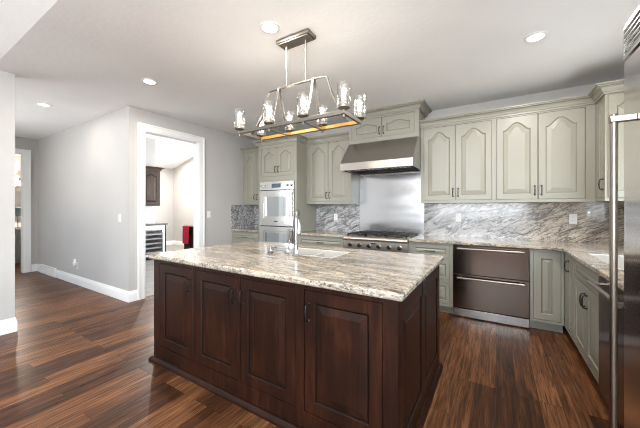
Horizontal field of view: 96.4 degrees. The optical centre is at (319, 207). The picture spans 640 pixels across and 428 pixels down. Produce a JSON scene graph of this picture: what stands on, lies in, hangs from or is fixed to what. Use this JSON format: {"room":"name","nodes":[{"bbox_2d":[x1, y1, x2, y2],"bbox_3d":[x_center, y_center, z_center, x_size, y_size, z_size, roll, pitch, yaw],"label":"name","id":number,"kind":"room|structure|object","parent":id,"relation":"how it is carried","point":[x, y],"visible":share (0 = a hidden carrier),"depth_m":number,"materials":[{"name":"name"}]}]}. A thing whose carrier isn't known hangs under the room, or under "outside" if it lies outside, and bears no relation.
{"room":"kitchen","nodes":[
{"label":"kitchen","id":0,"kind":"room"},
{"bbox_2d":[15,155,20,222],"bbox_3d":[-7.078,-0.057,6.176,2.030,2.740,2.700,0,0,32],"label":"wall","id":1,"kind":"structure","parent":0,"point":[17,157],"depth_m":7.14,"materials":[{"name":"paint"}]},
{"bbox_2d":[15,186,20,220],"bbox_3d":[-7.694,-0.117,6.848,0.012,0.860,1.200,0,0,32],"label":"wall mirror","id":2,"kind":"object","parent":1,"relation":"attached to","point":[17,188],"visible":0.02,"depth_m":7.13,"materials":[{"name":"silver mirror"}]},
{"bbox_2d":[15,136,37,263],"bbox_3d":[-6.256,-0.057,5.499,0.120,2.740,1.290,0,0,32],"label":"wall","id":3,"kind":"structure","parent":0,"point":[20,142],"depth_m":5.92,"materials":[{"name":"paint"}]},
{"bbox_2d":[15,148,30,272],"bbox_3d":[-6.244,0.063,5.492,0.157,2.500,0.970,0,0,32],"label":"trim","id":4,"kind":"structure","parent":3,"relation":"attached to","point":[25,154],"depth_m":5.81,"materials":[{"name":"white paint"}]},
{"bbox_2d":[0,0,57,58],"bbox_3d":[-2.378,-2.463,-0.897,6.010,2.073,5.480,0,0,32],"label":"vault","id":5,"kind":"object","parent":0,"point":[17,17],"depth_m":2.18,"materials":[{"name":"paint"}]},
{"bbox_2d":[38,108,123,289],"bbox_3d":[-4.266,-0.837,5.050,3.840,4.300,0.130,0,0,32],"label":"wall","id":6,"kind":"structure","parent":0,"point":[81,166],"depth_m":4.76,"materials":[{"name":"paint"}]},
{"bbox_2d":[31,264,39,271],"bbox_3d":[-5.834,1.238,5.880,0.200,0.150,0.100,0,0,32],"label":"baseboard","id":7,"kind":"structure","parent":6,"relation":"attached to","point":[34,267],"depth_m":5.91,"materials":[{"name":"white paint"}]},
{"bbox_2d":[40,264,56,277],"bbox_3d":[-5.356,1.228,5.626,0.840,0.170,0.029,0,0,32],"label":"air vent","id":8,"kind":"object","parent":6,"relation":"in","point":[51,271],"visible":1,"depth_m":5.58,"materials":[{"name":"white paint"}]},
{"bbox_2d":[56,270,137,302],"bbox_3d":[-3.792,1.238,4.737,2.736,0.150,0.126,0,0,32],"label":"baseboard","id":9,"kind":"structure","parent":6,"relation":"attached to","point":[127,296],"depth_m":4.43,"materials":[{"name":"white paint"}]},
{"bbox_2d":[0,70,254,320],"bbox_3d":[-3.824,-1.087,2.230,0.130,4.800,9.290,0,0,32],"label":"wall","id":10,"kind":"structure","parent":0,"point":[223,153],"depth_m":4.05,"materials":[{"name":"paint"}]},
{"bbox_2d":[0,317,16,335],"bbox_3d":[-3.426,1.238,2.875,0.162,0.150,0.506,0,0,32],"label":"baseboard","id":11,"kind":"structure","parent":10,"relation":"attached to","point":[7,326],"depth_m":2.99,"materials":[{"name":"white paint"}]},
{"bbox_2d":[137,122,204,299],"bbox_3d":[-2.366,0.043,4.573,0.167,2.540,1.090,0,0,32],"label":"trim","id":12,"kind":"structure","parent":10,"relation":"attached to","point":[143,129],"depth_m":4.24,"materials":[{"name":"white paint"}]},
{"bbox_2d":[146,138,155,222],"bbox_3d":[-5.240,-0.837,6.988,0.190,4.300,2.310,0,0,32],"label":"wall","id":13,"kind":"structure","parent":0,"point":[150,143],"depth_m":7.83,"materials":[{"name":"paint"}]},
{"bbox_2d":[146,206,154,222],"bbox_3d":[-4.819,0.173,7.475,0.012,0.451,1.000,0,0,32],"label":"tile panel","id":14,"kind":"object","parent":13,"relation":"attached to","point":[150,210],"visible":0.36,"depth_m":7.79,"materials":[{"name":"white ceramic"}]},
{"bbox_2d":[146,166,164,205],"bbox_3d":[-4.623,-0.570,7.413,0.405,1.025,0.980,0,0,32],"label":"upper cabinet","id":15,"kind":"object","parent":13,"relation":"attached to","point":[152,173],"visible":0.31,"depth_m":7.53,"materials":[{"name":"brown wood"}]},
{"bbox_2d":[156,168,172,240],"bbox_3d":[-5.061,-0.837,9.073,1.930,4.300,2.150,0,0,32],"label":"wall","id":16,"kind":"structure","parent":0,"point":[164,212],"depth_m":10.09,"materials":[{"name":"paint"}]},
{"bbox_2d":[146,134,193,168],"bbox_3d":[-3.949,-2.173,7.274,5.750,1.612,4.150,0,0,32],"label":"ceiling","id":17,"kind":"structure","parent":0,"point":[179,152],"depth_m":8.96,"materials":[{"name":"paint"}]},
{"bbox_2d":[173,157,193,240],"bbox_3d":[-2.944,-0.987,8.945,5.670,4.600,0.150,0,0,32],"label":"wall","id":18,"kind":"structure","parent":0,"point":[183,174],"depth_m":10.01,"materials":[{"name":"paint"}]},
{"bbox_2d":[166,240,183,245],"bbox_3d":[-3.459,1.238,8.117,5.400,0.150,1.800,0,0,32],"label":"baseboard","id":19,"kind":"structure","parent":18,"relation":"attached to","point":[172,242],"depth_m":10.14,"materials":[{"name":"white paint"}]},
{"bbox_2d":[0,245,619,427],"bbox_3d":[-3.418,1.363,2.984,11.850,0.100,11.100,0,0,32],"label":"floor","id":20,"kind":"structure","parent":0,"point":[77,356],"depth_m":2.24,"materials":[{"name":"brown wood"}]},
{"bbox_2d":[15,230,20,263],"bbox_3d":[-7.447,0.913,6.696,0.576,0.800,1.300,0,0,32],"label":"vanity cabinet","id":21,"kind":"object","parent":20,"relation":"on","point":[17,232],"visible":0.09,"depth_m":6.76,"materials":[{"name":"grey paint"}]},
{"bbox_2d":[15,222,20,229],"bbox_3d":[-7.452,0.437,6.699,0.575,0.148,1.340,0,0,32],"label":"countertop","id":22,"kind":"structure","parent":21,"relation":"on","point":[19,224],"depth_m":7.09,"materials":[{"name":"white ceramic"}]},
{"bbox_3d":[-7.272,0.226,6.882,0.100,0.490,0.320,0,0,32],"label":"towel bar","id":23,"kind":"object","parent":22,"relation":"on","visible":0},
{"bbox_2d":[15,207,20,215],"bbox_3d":[-7.269,0.090,6.880,0.046,0.206,0.280,0,0,32],"label":"hand towel","id":24,"kind":"object","parent":23,"relation":"hanging from","point":[17,209],"visible":0.34,"depth_m":6.87,"materials":[{"name":"blue fabric"}]},
{"bbox_2d":[146,225,164,259],"bbox_3d":[-4.464,0.879,7.401,0.639,0.868,0.600,0,0,32],"label":"wine cooler","id":25,"kind":"object","parent":20,"relation":"on","point":[155,234],"visible":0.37,"depth_m":7.48,"materials":[{"name":"white plastic"}]},
{"bbox_2d":[146,233,161,235],"bbox_3d":[-4.476,0.678,7.409,0.490,0.034,0.556,0,0,32],"label":"shelf","id":26,"kind":"object","parent":25,"relation":"attached to","point":[147,234],"depth_m":7.48,"materials":[{"name":"white paint"}]},
{"bbox_2d":[146,237,161,239],"bbox_3d":[-4.476,0.793,7.409,0.490,0.034,0.556,0,0,32],"label":"shelf","id":27,"kind":"object","parent":25,"relation":"attached to","point":[147,238],"depth_m":7.45,"materials":[{"name":"grey metal"}]},
{"bbox_2d":[146,241,161,244],"bbox_3d":[-4.476,0.908,7.409,0.490,0.034,0.556,0,0,32],"label":"shelf","id":28,"kind":"object","parent":25,"relation":"attached to","point":[147,242],"depth_m":7.50,"materials":[{"name":"white paint"}]},
{"bbox_2d":[146,246,161,249],"bbox_3d":[-4.476,1.023,7.409,0.490,0.034,0.556,0,0,32],"label":"shelf","id":29,"kind":"object","parent":25,"relation":"attached to","point":[147,247],"depth_m":7.46,"materials":[{"name":"white paint"}]},
{"bbox_2d":[146,250,161,253],"bbox_3d":[-4.476,1.138,7.409,0.490,0.034,0.556,0,0,32],"label":"shelf","id":30,"kind":"object","parent":25,"relation":"attached to","point":[147,251],"depth_m":7.46,"materials":[{"name":"grey metal"}]},
{"bbox_2d":[182,226,193,248],"bbox_3d":[-2.934,0.875,7.043,0.480,0.875,0.680,0,0,32],"label":"base cabinet","id":31,"kind":"object","parent":20,"relation":"on","point":[190,244],"visible":0.2,"depth_m":6.73,"materials":[{"name":"brown wood"}]},
{"bbox_2d":[182,225,188,243],"bbox_3d":[-3.148,0.637,6.830,0.248,0.430,0.163,0,0,32],"label":"towel","id":32,"kind":"object","parent":31,"relation":"hanging from","point":[185,235],"visible":1,"depth_m":6.76,"materials":[{"name":"red fabric"}]},
{"bbox_2d":[232,231,258,242],"bbox_3d":[-1.258,0.877,5.601,0.700,0.872,0.654,0,0,32],"label":"base cabinet","id":33,"kind":"object","parent":20,"relation":"on","point":[237,236],"visible":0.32,"depth_m":5.37,"materials":[{"name":"green paint"}]},
{"bbox_2d":[231,227,258,231],"bbox_3d":[-1.255,0.420,5.589,0.686,0.038,0.635,0,0,32],"label":"countertop","id":34,"kind":"structure","parent":33,"relation":"on","point":[250,229],"depth_m":5.36,"materials":[{"name":"beige stone"}]},
{"bbox_2d":[259,141,315,231],"bbox_3d":[-0.595,0.103,5.193,0.847,2.420,0.654,0,0,32],"label":"tall cabinet","id":35,"kind":"object","parent":20,"relation":"on","point":[284,161],"visible":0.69,"depth_m":4.91,"materials":[{"name":"green paint"}]},
{"bbox_2d":[259,180,294,243],"bbox_3d":[-0.764,0.235,4.915,0.754,1.387,0.108,0,0,32],"label":"double oven","id":36,"kind":"object","parent":35,"relation":"in","point":[277,198],"visible":0.86,"depth_m":4.92,"materials":[{"name":"silver metal"}]},
{"bbox_2d":[252,134,307,146],"bbox_3d":[-0.607,-1.149,5.175,1.007,0.095,0.698,0,0,32],"label":"trim","id":37,"kind":"structure","parent":35,"relation":"on","point":[299,138],"depth_m":4.86,"materials":[{"name":"green paint"}]},
{"bbox_2d":[149,259,442,427],"bbox_3d":[-0.236,0.877,2.412,2.190,0.872,1.218,0,0,32],"label":"kitchen island","id":38,"kind":"object","parent":20,"relation":"on","point":[289,355],"visible":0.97,"depth_m":1.74,"materials":[{"name":"brown wood"}]},
{"bbox_2d":[148,240,443,301],"bbox_3d":[-0.230,0.419,2.433,2.207,0.040,1.247,0,0,32],"label":"island countertop","id":39,"kind":"structure","parent":38,"relation":"on","point":[372,273],"depth_m":2.02,"materials":[{"name":"beige stone"}]},
{"bbox_2d":[268,246,276,252],"bbox_3d":[-0.427,0.369,2.550,0.076,0.060,0.050,0,0,-38],"label":"soap dispenser","id":40,"kind":"object","parent":39,"relation":"on","point":[270,248],"visible":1,"depth_m":2.53,"materials":[{"name":"silver metal"}]},
{"bbox_2d":[285,238,290,253],"bbox_3d":[-0.283,0.330,2.505,0.057,0.137,0.053,0,0,32],"label":"lever","id":41,"kind":"object","parent":39,"relation":"on","point":[287,251],"visible":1,"depth_m":2.50,"materials":[{"name":"silver metal"}]},
{"bbox_2d":[292,209,300,255],"bbox_3d":[-0.190,0.205,2.453,0.063,0.388,0.201,0,0,9],"label":"faucet","id":42,"kind":"object","parent":39,"relation":"on","point":[297,226],"visible":1,"depth_m":2.38,"materials":[{"name":"silver metal"}]},
{"bbox_2d":[275,248,349,257],"bbox_3d":[-0.069,0.517,2.579,0.578,0.240,0.358,0,0,32],"label":"sink","id":43,"kind":"object","parent":39,"relation":"in","point":[302,251],"visible":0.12,"depth_m":2.69,"materials":[{"name":"grey"}]},
{"bbox_2d":[422,278,425,294],"bbox_3d":[0.675,0.498,1.851,0.010,0.116,0.072,0,0,32],"label":"electrical outlet","id":44,"kind":"object","parent":38,"relation":"attached to","point":[424,280],"visible":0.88,"depth_m":1.84,"materials":[{"name":"black plastic"}]},
{"bbox_2d":[297,235,343,247],"bbox_3d":[0.150,0.877,4.734,0.900,0.872,0.654,0,0,32],"label":"base cabinet","id":45,"kind":"object","parent":20,"relation":"on","point":[301,239],"visible":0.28,"depth_m":4.47,"materials":[{"name":"green paint"}]},
{"bbox_2d":[300,230,350,237],"bbox_3d":[0.147,0.420,4.727,0.900,0.038,0.635,0,0,32],"label":"countertop","id":46,"kind":"structure","parent":45,"relation":"on","point":[326,233],"depth_m":4.54,"materials":[{"name":"beige stone"}]},
{"bbox_2d":[409,242,453,313],"bbox_3d":[1.548,0.877,3.874,0.528,0.872,0.654,0,0,32],"label":"base cabinet","id":47,"kind":"object","parent":20,"relation":"on","point":[446,250],"visible":0.43,"depth_m":3.55,"materials":[{"name":"green paint"}]},
{"bbox_2d":[453,244,529,327],"bbox_3d":[2.083,0.871,3.514,0.756,0.860,0.692,0,0,32],"label":"refrigerator","id":48,"kind":"object","parent":20,"relation":"on","point":[492,284],"visible":0.98,"depth_m":3.25,"materials":[{"name":"silver metal"}]},
{"bbox_2d":[529,249,563,332],"bbox_3d":[2.551,0.877,3.278,0.285,0.872,0.618,0,0,32],"label":"base cabinet","id":49,"kind":"object","parent":20,"relation":"on","point":[546,266],"visible":0.89,"depth_m":3.02,"materials":[{"name":"green paint"}]},
{"bbox_2d":[564,253,573,340],"bbox_3d":[2.658,0.877,2.609,0.664,0.872,0.406,0,0,32],"label":"base cabinet","id":50,"kind":"object","parent":20,"relation":"on","point":[569,261],"visible":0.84,"depth_m":2.75,"materials":[{"name":"green paint"}]},
{"bbox_2d":[574,259,599,383],"bbox_3d":[2.334,0.877,2.084,0.664,0.872,0.826,0,0,32],"label":"base cabinet","id":51,"kind":"object","parent":20,"relation":"on","point":[586,298],"visible":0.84,"depth_m":2.21,"materials":[{"name":"green paint"}]},
{"bbox_2d":[408,235,623,290],"bbox_3d":[1.778,0.420,2.666,2.186,0.038,2.435,0,0,32],"label":"countertop","id":52,"kind":"structure","parent":51,"relation":"on","point":[580,252],"depth_m":3.06,"materials":[{"name":"beige stone"}]},
{"bbox_2d":[343,231,417,252],"bbox_3d":[0.911,0.492,4.226,0.922,0.242,0.727,0,0,32],"label":"rangetop","id":53,"kind":"object","parent":52,"relation":"on","point":[366,240],"visible":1,"depth_m":3.97,"materials":[{"name":"silver metal"}]},
{"bbox_2d":[589,254,623,269],"bbox_3d":[2.343,0.514,2.081,0.428,0.230,0.758,0,0,32],"label":"sink","id":54,"kind":"object","parent":52,"relation":"in","point":[605,258],"visible":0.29,"depth_m":2.41,"materials":[{"name":"grey"}]},
{"bbox_2d":[587,276,623,427],"bbox_3d":[1.930,0.873,1.492,0.693,0.860,0.600,0,0,32],"label":"dishwasher","id":55,"kind":"object","parent":20,"relation":"on","point":[602,288],"visible":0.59,"depth_m":1.74,"materials":[{"name":"silver metal"}]},
{"bbox_2d":[608,5,639,427],"bbox_3d":[1.504,0.218,0.851,0.782,2.190,0.910,0,0,32],"label":"refrigerator","id":56,"kind":"object","parent":20,"relation":"on","point":[631,30],"visible":1,"depth_m":1.30,"materials":[{"name":"silver metal"}]},
{"bbox_3d":[-4.559,0.877,7.305,0.618,0.872,0.945,0,0,32],"label":"base cabinet","id":57,"kind":"object","parent":20,"relation":"on","visible":0},
{"bbox_2d":[146,223,167,225],"bbox_3d":[-4.552,0.419,7.304,0.640,0.037,0.990,0,0,32],"label":"countertop","id":58,"kind":"structure","parent":57,"relation":"on","point":[147,224],"depth_m":7.40,"materials":[{"name":"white stone"}]},
{"bbox_2d":[0,0,639,140],"bbox_3d":[-2.034,-1.477,3.277,9.700,0.100,5.750,0,0,32],"label":"ceiling","id":59,"kind":"structure","parent":0,"point":[87,60],"depth_m":2.68,"materials":[{"name":"paint"}]},
{"bbox_2d":[36,102,51,106],"bbox_3d":[-3.807,-1.423,3.945,0.160,0.009,0.160,0,0,32],"label":"recessed light","id":60,"kind":"object","parent":59,"relation":"in","point":[37,103],"visible":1,"depth_m":3.93,"materials":[{"name":"white plastic"}]},
{"bbox_2d":[141,78,157,84],"bbox_3d":[-1.924,-1.423,3.227,0.160,0.009,0.160,0,0,32],"label":"recessed light","id":61,"kind":"object","parent":59,"relation":"in","point":[144,80],"visible":1,"depth_m":3.22,"materials":[{"name":"white plastic"}]},
{"bbox_2d":[260,21,279,33],"bbox_3d":[-0.396,-1.423,2.261,0.160,0.009,0.160,0,0,32],"label":"recessed light","id":62,"kind":"object","parent":59,"relation":"in","point":[268,27],"visible":1,"depth_m":2.26,"materials":[{"name":"white plastic"}]},
{"bbox_2d":[234,28,365,142],"bbox_3d":[-0.203,-1.032,2.403,1.133,0.787,0.373,0,0,32],"label":"chandelier","id":63,"kind":"object","parent":59,"relation":"hanging from","point":[304,36],"visible":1,"depth_m":2.36,"materials":[{"name":"silver metal"}]},
{"bbox_2d":[524,31,547,42],"bbox_3d":[1.798,-1.423,2.386,0.160,0.009,0.160,0,0,32],"label":"recessed light","id":64,"kind":"object","parent":59,"relation":"in","point":[537,36],"visible":1,"depth_m":2.38,"materials":[{"name":"white plastic"}]},
{"bbox_2d":[255,79,623,317],"bbox_3d":[1.063,-0.057,4.637,5.950,2.740,0.168,0,0,32],"label":"wall","id":65,"kind":"structure","parent":0,"point":[549,221],"depth_m":3.69,"materials":[{"name":"grey stone"}]},
{"bbox_2d":[231,205,258,228],"bbox_3d":[-1.256,0.165,5.611,0.700,0.473,0.640,0,0,32],"label":"backsplash","id":66,"kind":"structure","parent":65,"relation":"attached to","point":[242,216],"depth_m":5.80,"materials":[{"name":"grey stone"}]},
{"bbox_2d":[240,146,258,204],"bbox_3d":[-1.194,-0.632,5.706,0.700,1.130,0.408,0,0,32],"label":"upper cabinet","id":67,"kind":"object","parent":65,"relation":"attached to","point":[250,154],"visible":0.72,"depth_m":5.66,"materials":[{"name":"green paint"}]},
{"bbox_2d":[306,131,358,203],"bbox_3d":[0.194,-0.632,4.852,0.850,1.130,0.408,0,0,32],"label":"upper cabinet","id":68,"kind":"object","parent":65,"relation":"attached to","point":[326,184],"visible":0.97,"depth_m":4.73,"materials":[{"name":"green paint"}]},
{"bbox_2d":[340,136,420,175],"bbox_3d":[0.926,-0.753,4.183,1.028,0.432,0.755,0,0,32],"label":"range hood","id":69,"kind":"object","parent":65,"relation":"attached to","point":[401,155],"visible":0.98,"depth_m":3.95,"materials":[{"name":"silver metal"}]},
{"bbox_2d":[341,99,431,144],"bbox_3d":[0.983,-1.198,4.296,1.226,0.453,0.528,0,0,32],"label":"upper cabinet","id":70,"kind":"object","parent":65,"relation":"attached to","point":[397,121],"visible":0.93,"depth_m":4.08,"materials":[{"name":"green paint"}]},
{"bbox_2d":[359,172,423,234],"bbox_3d":[1.107,-0.074,4.522,1.041,0.946,0.014,0,0,32],"label":"wall panel","id":71,"kind":"object","parent":65,"relation":"attached to","point":[387,202],"visible":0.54,"depth_m":4.50,"materials":[{"name":"grey metal"}]},
{"bbox_2d":[421,118,493,202],"bbox_3d":[1.844,-0.587,3.862,0.868,1.040,0.364,0,0,32],"label":"upper cabinet","id":72,"kind":"object","parent":65,"relation":"attached to","point":[457,160],"visible":1,"depth_m":3.71,"materials":[{"name":"green paint"}]},
{"bbox_2d":[419,79,623,128],"bbox_3d":[2.233,-1.149,3.390,2.283,0.095,0.416,0,0,41],"label":"trim","id":73,"kind":"structure","parent":72,"relation":"attached to","point":[599,90],"depth_m":3.27,"materials":[{"name":"green paint"}]},
{"bbox_2d":[456,213,460,221],"bbox_3d":[1.934,0.133,3.996,0.072,0.116,0.010,0,0,32],"label":"electrical outlet","id":74,"kind":"object","parent":65,"relation":"attached to","point":[458,215],"visible":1,"depth_m":4.00,"materials":[{"name":"white plastic"}]},
{"bbox_2d":[494,104,595,202],"bbox_3d":[2.605,-0.587,3.394,0.917,1.040,0.364,0,0,32],"label":"upper cabinet","id":75,"kind":"object","parent":65,"relation":"attached to","point":[544,156],"visible":1,"depth_m":3.25,"materials":[{"name":"green paint"}]},
{"bbox_2d":[569,214,576,223],"bbox_3d":[2.972,0.128,3.357,0.072,0.116,0.010,0,0,32],"label":"electrical outlet","id":76,"kind":"object","parent":65,"relation":"attached to","point":[572,217],"visible":1,"depth_m":3.36,"materials":[{"name":"white plastic"}]},
{"bbox_2d":[586,210,591,216],"bbox_3d":[3.078,0.063,3.275,0.044,0.070,0.038,0,0,32],"label":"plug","id":77,"kind":"object","parent":65,"relation":"attached to","point":[588,212],"visible":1,"depth_m":3.26,"materials":[{"name":"white plastic"}]},
{"bbox_3d":[1.056,-1.087,-0.773,0.150,4.800,9.290,0,0,32],"label":"wall","id":78,"kind":"structure","parent":0,"visible":0},
{"bbox_2d":[596,92,623,201],"bbox_3d":[2.969,-0.587,2.829,0.364,1.040,0.339,0,0,32],"label":"upper cabinet","id":79,"kind":"object","parent":78,"relation":"attached to","point":[612,103],"visible":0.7,"depth_m":2.77,"materials":[{"name":"green paint"}]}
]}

